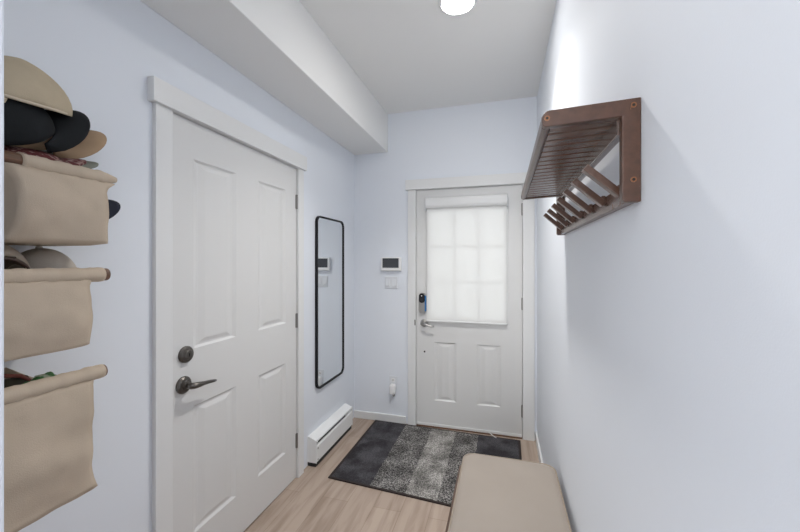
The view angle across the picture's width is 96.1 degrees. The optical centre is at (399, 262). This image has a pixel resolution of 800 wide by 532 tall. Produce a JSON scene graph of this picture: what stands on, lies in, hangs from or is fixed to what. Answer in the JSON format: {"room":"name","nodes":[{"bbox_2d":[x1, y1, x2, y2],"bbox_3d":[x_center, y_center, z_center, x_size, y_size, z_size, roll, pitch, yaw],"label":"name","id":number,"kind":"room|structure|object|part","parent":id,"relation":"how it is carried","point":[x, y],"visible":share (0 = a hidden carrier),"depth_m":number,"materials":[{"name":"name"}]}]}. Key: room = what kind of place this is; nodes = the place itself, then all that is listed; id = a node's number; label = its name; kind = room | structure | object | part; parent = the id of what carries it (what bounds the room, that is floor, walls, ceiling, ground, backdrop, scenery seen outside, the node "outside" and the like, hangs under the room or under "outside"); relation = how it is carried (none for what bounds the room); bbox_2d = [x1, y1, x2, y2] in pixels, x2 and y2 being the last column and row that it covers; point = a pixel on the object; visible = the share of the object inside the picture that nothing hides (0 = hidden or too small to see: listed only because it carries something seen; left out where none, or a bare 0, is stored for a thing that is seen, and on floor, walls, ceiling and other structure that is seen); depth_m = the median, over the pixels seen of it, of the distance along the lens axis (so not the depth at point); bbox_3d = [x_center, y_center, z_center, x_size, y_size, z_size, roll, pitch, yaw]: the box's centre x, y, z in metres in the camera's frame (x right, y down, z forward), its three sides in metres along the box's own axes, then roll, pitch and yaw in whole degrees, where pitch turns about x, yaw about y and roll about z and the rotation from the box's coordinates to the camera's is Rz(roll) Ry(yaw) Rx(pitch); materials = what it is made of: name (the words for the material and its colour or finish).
{"room":"entryway","nodes":[
{"label":"entryway","id":0,"kind":"room"},
{"bbox_2d":[0,0,3,531],"bbox_3d":[-0.826,0.221,0.432,0.835,2.435,0.116,0,0,16],"label":"wall","id":1,"kind":"structure","parent":0,"point":[1,1],"depth_m":0.37,"materials":[{"name":"white paint"}]},
{"bbox_2d":[4,0,353,531],"bbox_3d":[-1.251,0.048,0.827,0.200,2.782,5.300,0,0,16],"label":"wall","id":2,"kind":"structure","parent":0,"point":[102,54],"depth_m":1.33,"materials":[{"name":"white paint"}]},
{"bbox_2d":[4,364,107,531],"bbox_3d":[-0.975,0.462,0.919,0.260,0.349,0.280,0,0,16],"label":"basket","id":3,"kind":"object","parent":2,"relation":"attached to","point":[48,434],"visible":0.94,"depth_m":0.88,"materials":[{"name":"beige fabric"}]},
{"bbox_2d":[4,374,31,387],"bbox_3d":[-1.026,0.387,0.903,0.105,0.205,0.150,0,0,16],"label":"pouch","id":4,"kind":"object","parent":3,"relation":"in","point":[14,379],"visible":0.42,"depth_m":0.94,"materials":[{"name":"brown"}]},
{"bbox_2d":[23,371,55,383],"bbox_3d":[-0.934,0.341,0.942,0.066,0.097,0.092,0,0,16],"label":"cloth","id":5,"kind":"object","parent":3,"relation":"in","point":[48,374],"visible":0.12,"depth_m":0.93,"materials":[{"name":"green fabric"}]},
{"bbox_2d":[4,244,110,361],"bbox_3d":[-0.990,0.086,0.921,0.288,0.297,0.324,0,0,16],"label":"basket","id":6,"kind":"object","parent":2,"relation":"attached to","point":[47,310],"depth_m":0.89,"materials":[{"name":"beige fabric"}]},
{"bbox_3d":[-0.925,0.011,0.838,0.018,0.051,0.118,0,0,12],"label":"opening trim","id":7,"kind":"part","parent":6,"relation":"part of","materials":[{"name":"brown leather"}]},
{"bbox_3d":[-1.022,0.001,0.859,0.250,0.126,0.169,0,0,12],"label":"baseball cap","id":8,"kind":"part","parent":6,"relation":"part of","materials":[{"name":"beige fabric"}]},
{"bbox_3d":[-1.000,0.018,0.972,0.162,0.129,0.204,0,0,27],"label":"baseball cap","id":9,"kind":"part","parent":6,"relation":"part of","materials":[{"name":"grey fabric"}]},
{"bbox_3d":[-0.885,0.034,0.898,0.035,0.035,0.288,0,0,16],"label":"rod","id":10,"kind":"part","parent":6,"relation":"part of","materials":[{"name":"brown wood"}]},
{"bbox_2d":[4,150,120,245],"bbox_3d":[-0.957,-0.153,0.973,0.264,0.216,0.402,0,0,16],"label":"basket","id":11,"kind":"object","parent":2,"relation":"attached to","point":[47,202],"depth_m":0.90,"materials":[{"name":"beige fabric"}]},
{"bbox_3d":[-0.889,-0.240,0.882,0.035,0.035,0.265,0,0,16],"label":"rod","id":12,"kind":"part","parent":11,"relation":"part of","materials":[{"name":"brown wood"}]},
{"bbox_3d":[-0.967,-0.167,1.031,0.132,0.129,0.275,0,0,4],"label":"baseball cap","id":13,"kind":"part","parent":11,"relation":"part of","materials":[{"name":"black fabric"}]},
{"bbox_3d":[-0.962,-0.260,0.956,0.169,0.041,0.284,9,7,23],"label":"baseball cap","id":14,"kind":"object","parent":11,"relation":"in","visible":0},
{"bbox_2d":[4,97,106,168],"bbox_3d":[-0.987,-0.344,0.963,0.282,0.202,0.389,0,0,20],"label":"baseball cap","id":15,"kind":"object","parent":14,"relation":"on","point":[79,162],"depth_m":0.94,"materials":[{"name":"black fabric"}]},
{"bbox_3d":[-0.974,-0.374,0.865,0.191,0.090,0.209,34,33,3],"label":"crown","id":16,"kind":"part","parent":15,"relation":"part of","materials":[{"name":"black fabric"}]},
{"bbox_3d":[-0.987,-0.281,0.900,0.169,0.028,0.205,15,15,21],"label":"crown","id":17,"kind":"part","parent":15,"relation":"part of","materials":[{"name":"red fabric"}]},
{"bbox_3d":[-0.997,-0.367,0.933,0.169,0.072,0.205,34,25,6],"label":"crown","id":18,"kind":"part","parent":15,"relation":"part of","materials":[{"name":"beige fabric"}]},
{"bbox_2d":[4,56,72,116],"bbox_3d":[-0.984,-0.440,0.875,0.167,0.138,0.294,0,0,23],"label":"baseball cap","id":19,"kind":"object","parent":15,"relation":"on","point":[24,82],"visible":0.95,"depth_m":0.88,"materials":[{"name":"beige fabric"}]},
{"bbox_3d":[-0.987,-0.359,0.922,0.180,0.172,0.271,0,0,3],"label":"baseball cap","id":20,"kind":"part","parent":15,"relation":"part of","materials":[{"name":"black fabric"}]},
{"bbox_3d":[-1.004,-0.350,0.999,0.155,0.136,0.304,0,0,6],"label":"baseball cap","id":21,"kind":"part","parent":15,"relation":"part of","materials":[{"name":"brown fabric"}]},
{"bbox_3d":[-1.001,-0.290,0.998,0.130,0.060,0.295,0,0,14],"label":"baseball cap","id":22,"kind":"part","parent":15,"relation":"part of","materials":[{"name":"fabric"}]},
{"bbox_2d":[147,76,306,531],"bbox_3d":[-0.854,0.358,1.950,0.124,2.162,1.132,0,0,16],"label":"door frame","id":23,"kind":"structure","parent":2,"relation":"attached to","point":[162,116],"depth_m":1.46,"materials":[{"name":"white paint"}]},
{"bbox_2d":[173,113,297,531],"bbox_3d":[-0.807,0.403,1.945,0.110,2.056,0.950,0,0,16],"label":"door","id":24,"kind":"structure","parent":2,"relation":"in","point":[235,317],"depth_m":1.82,"materials":[{"name":"white paint"}]},
{"bbox_3d":[-0.918,0.528,1.545,0.036,0.074,0.074,0,0,16],"label":"handle","id":25,"kind":"part","parent":24,"relation":"part of","materials":[{"name":"grey metal"}]},
{"bbox_3d":[-0.873,0.532,1.591,0.042,0.034,0.144,0,0,16],"label":"lever","id":26,"kind":"part","parent":24,"relation":"part of","materials":[{"name":"grey metal"}]},
{"bbox_2d":[315,216,343,388],"bbox_3d":[-0.551,0.297,2.863,0.021,1.290,0.464,0,0,16],"label":"wall mirror","id":27,"kind":"object","parent":2,"relation":"attached to","point":[329,233],"visible":1,"depth_m":2.84,"materials":[{"name":"black metal"}]},
{"bbox_2d":[307,403,352,466],"bbox_3d":[-0.532,1.334,2.830,0.076,0.209,0.627,0,0,16],"label":"baseboard heater","id":28,"kind":"object","parent":2,"relation":"attached to","point":[323,439],"visible":1,"depth_m":2.72,"materials":[{"name":"white metal"}]},
{"bbox_2d":[318,416,344,441],"bbox_3d":[-0.523,1.280,2.801,0.004,0.021,0.453,0,0,16],"label":"grille","id":29,"kind":"object","parent":28,"relation":"attached to","point":[340,420],"depth_m":2.76,"materials":[{"name":"grey metal"}]},
{"bbox_3d":[-0.509,1.350,2.823,0.022,0.120,0.619,0,0,16],"label":"panel","id":30,"kind":"part","parent":28,"relation":"part of","materials":[{"name":"white metal"}]},
{"bbox_2d":[140,0,387,154],"bbox_3d":[-0.997,-1.169,0.754,0.328,0.346,5.299,0,0,16],"label":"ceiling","id":31,"kind":"structure","parent":0,"point":[277,45],"depth_m":1.89,"materials":[{"name":"white paint"}]},
{"bbox_2d":[244,418,538,531],"bbox_3d":[-0.417,1.464,0.666,1.894,0.050,5.450,0,0,16],"label":"floor","id":32,"kind":"structure","parent":0,"point":[312,502],"depth_m":2.12,"materials":[{"name":"brown wood"}]},
{"bbox_2d":[328,420,521,506],"bbox_3d":[0.234,1.433,2.619,1.290,0.011,0.995,0,0,16],"label":"mat","id":33,"kind":"object","parent":32,"relation":"on","point":[412,461],"visible":0.8,"depth_m":2.65,"materials":[{"name":"black"}]},
{"bbox_2d":[416,424,521,438],"bbox_3d":[0.589,1.434,3.118,0.885,0.010,0.142,0,0,16],"label":"threshold","id":34,"kind":"object","parent":32,"relation":"on","point":[416,424],"visible":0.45,"depth_m":3.04,"materials":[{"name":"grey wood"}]},
{"bbox_2d":[445,453,571,531],"bbox_3d":[0.370,1.209,1.249,0.469,0.460,1.186,0,0,16],"label":"storage bench","id":35,"kind":"object","parent":32,"relation":"on","point":[491,493],"visible":1,"depth_m":1.50,"materials":[{"name":"beige leather"}]},
{"bbox_2d":[299,0,556,113],"bbox_3d":[-0.417,-1.393,0.666,1.894,0.100,5.450,0,0,16],"label":"ceiling","id":36,"kind":"structure","parent":0,"point":[411,55],"depth_m":2.23,"materials":[{"name":"white paint"}]},
{"bbox_2d":[438,0,477,15],"bbox_3d":[0.297,-1.338,1.854,0.202,0.008,0.202,0,0,16],"label":"recessed light","id":37,"kind":"object","parent":36,"relation":"in","point":[448,7],"visible":1,"depth_m":1.88,"materials":[{"name":"white paint"}]},
{"bbox_2d":[354,96,536,430],"bbox_3d":[0.263,0.048,3.217,1.794,2.782,0.130,0,0,16],"label":"wall","id":38,"kind":"structure","parent":0,"point":[495,137],"depth_m":3.23,"materials":[{"name":"white paint"}]},
{"bbox_2d":[354,410,405,423],"bbox_3d":[-0.186,1.405,3.271,0.498,0.068,0.014,0,0,16],"label":"baseboard","id":39,"kind":"structure","parent":38,"relation":"attached to","point":[357,414],"depth_m":3.26,"materials":[{"name":"white paint"}]},
{"bbox_2d":[385,276,396,287],"bbox_3d":[-0.080,0.181,3.241,0.118,0.107,0.014,0,0,16],"label":"light switch","id":40,"kind":"object","parent":38,"relation":"attached to","point":[390,281],"visible":1,"depth_m":3.24,"materials":[{"name":"white plastic"}]},
{"bbox_2d":[381,257,401,270],"bbox_3d":[-0.079,0.015,3.230,0.190,0.124,0.034,0,0,16],"label":"thermostat","id":41,"kind":"object","parent":38,"relation":"attached to","point":[387,263],"visible":1,"depth_m":3.21,"materials":[{"name":"white plastic"}]},
{"bbox_2d":[389,376,396,388],"bbox_3d":[-0.061,1.082,3.237,0.074,0.118,0.010,0,0,16],"label":"wall outlet","id":42,"kind":"object","parent":38,"relation":"attached to","point":[392,379],"visible":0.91,"depth_m":3.23,"materials":[{"name":"white plastic"}]},
{"bbox_2d":[389,384,395,396],"bbox_3d":[-0.066,1.144,3.214,0.052,0.109,0.044,0,0,16],"label":"plug","id":43,"kind":"object","parent":42,"relation":"attached to","point":[392,388],"visible":1,"depth_m":3.20,"materials":[{"name":"white plastic"}]},
{"bbox_2d":[417,185,522,436],"bbox_3d":[0.573,0.397,3.050,0.893,2.063,0.111,0,0,16],"label":"door","id":44,"kind":"structure","parent":38,"relation":"in","point":[469,376],"depth_m":3.04,"materials":[{"name":"white paint"}]},
{"bbox_3d":[0.209,0.531,3.150,0.068,0.068,0.030,0,0,16],"label":"handle","id":45,"kind":"part","parent":44,"relation":"part of","materials":[{"name":"silver metal"}]},
{"bbox_2d":[425,194,507,324],"bbox_3d":[0.549,-0.023,3.028,0.686,1.076,0.056,0,0,16],"label":"roller blind","id":46,"kind":"object","parent":44,"relation":"attached to","point":[466,235],"visible":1,"depth_m":3.03,"materials":[{"name":"white fabric"}]},
{"bbox_2d":[405,172,534,440],"bbox_3d":[0.594,0.356,3.105,1.093,2.166,0.164,0,0,16],"label":"door frame","id":47,"kind":"structure","parent":38,"relation":"attached to","point":[528,205],"depth_m":2.94,"materials":[{"name":"white paint"}]},
{"bbox_2d":[537,0,799,531],"bbox_3d":[0.446,0.048,0.418,0.100,2.782,5.450,0,0,16],"label":"wall","id":48,"kind":"structure","parent":0,"point":[668,321],"depth_m":0.55,"materials":[{"name":"white paint"}]},
{"bbox_2d":[535,431,542,462],"bbox_3d":[0.715,1.402,1.563,0.014,0.075,2.799,0,0,16],"label":"baseboard","id":49,"kind":"structure","parent":48,"relation":"attached to","point":[536,434],"depth_m":2.67,"materials":[{"name":"white paint"}]},
{"bbox_2d":[521,97,640,234],"bbox_3d":[0.517,-0.224,1.182,0.184,0.207,0.932,0,0,16],"label":"wall rack","id":50,"kind":"object","parent":48,"relation":"attached to","point":[570,142],"visible":1,"depth_m":0.84,"materials":[{"name":"brown wood"}]},
{"bbox_3d":[0.439,-0.304,1.206,0.018,0.032,0.889,0,0,16],"label":"rail","id":51,"kind":"part","parent":50,"relation":"part of","materials":[{"name":"brown wood"}]},
{"bbox_3d":[0.579,-0.280,1.166,0.018,0.036,0.889,0,0,16],"label":"rail","id":52,"kind":"part","parent":50,"relation":"part of","materials":[{"name":"brown wood"}]},
{"bbox_3d":[0.596,-0.143,1.161,0.020,0.040,0.889,0,0,16],"label":"hook rail","id":53,"kind":"part","parent":50,"relation":"part of","materials":[{"name":"brown wood"}]}
]}

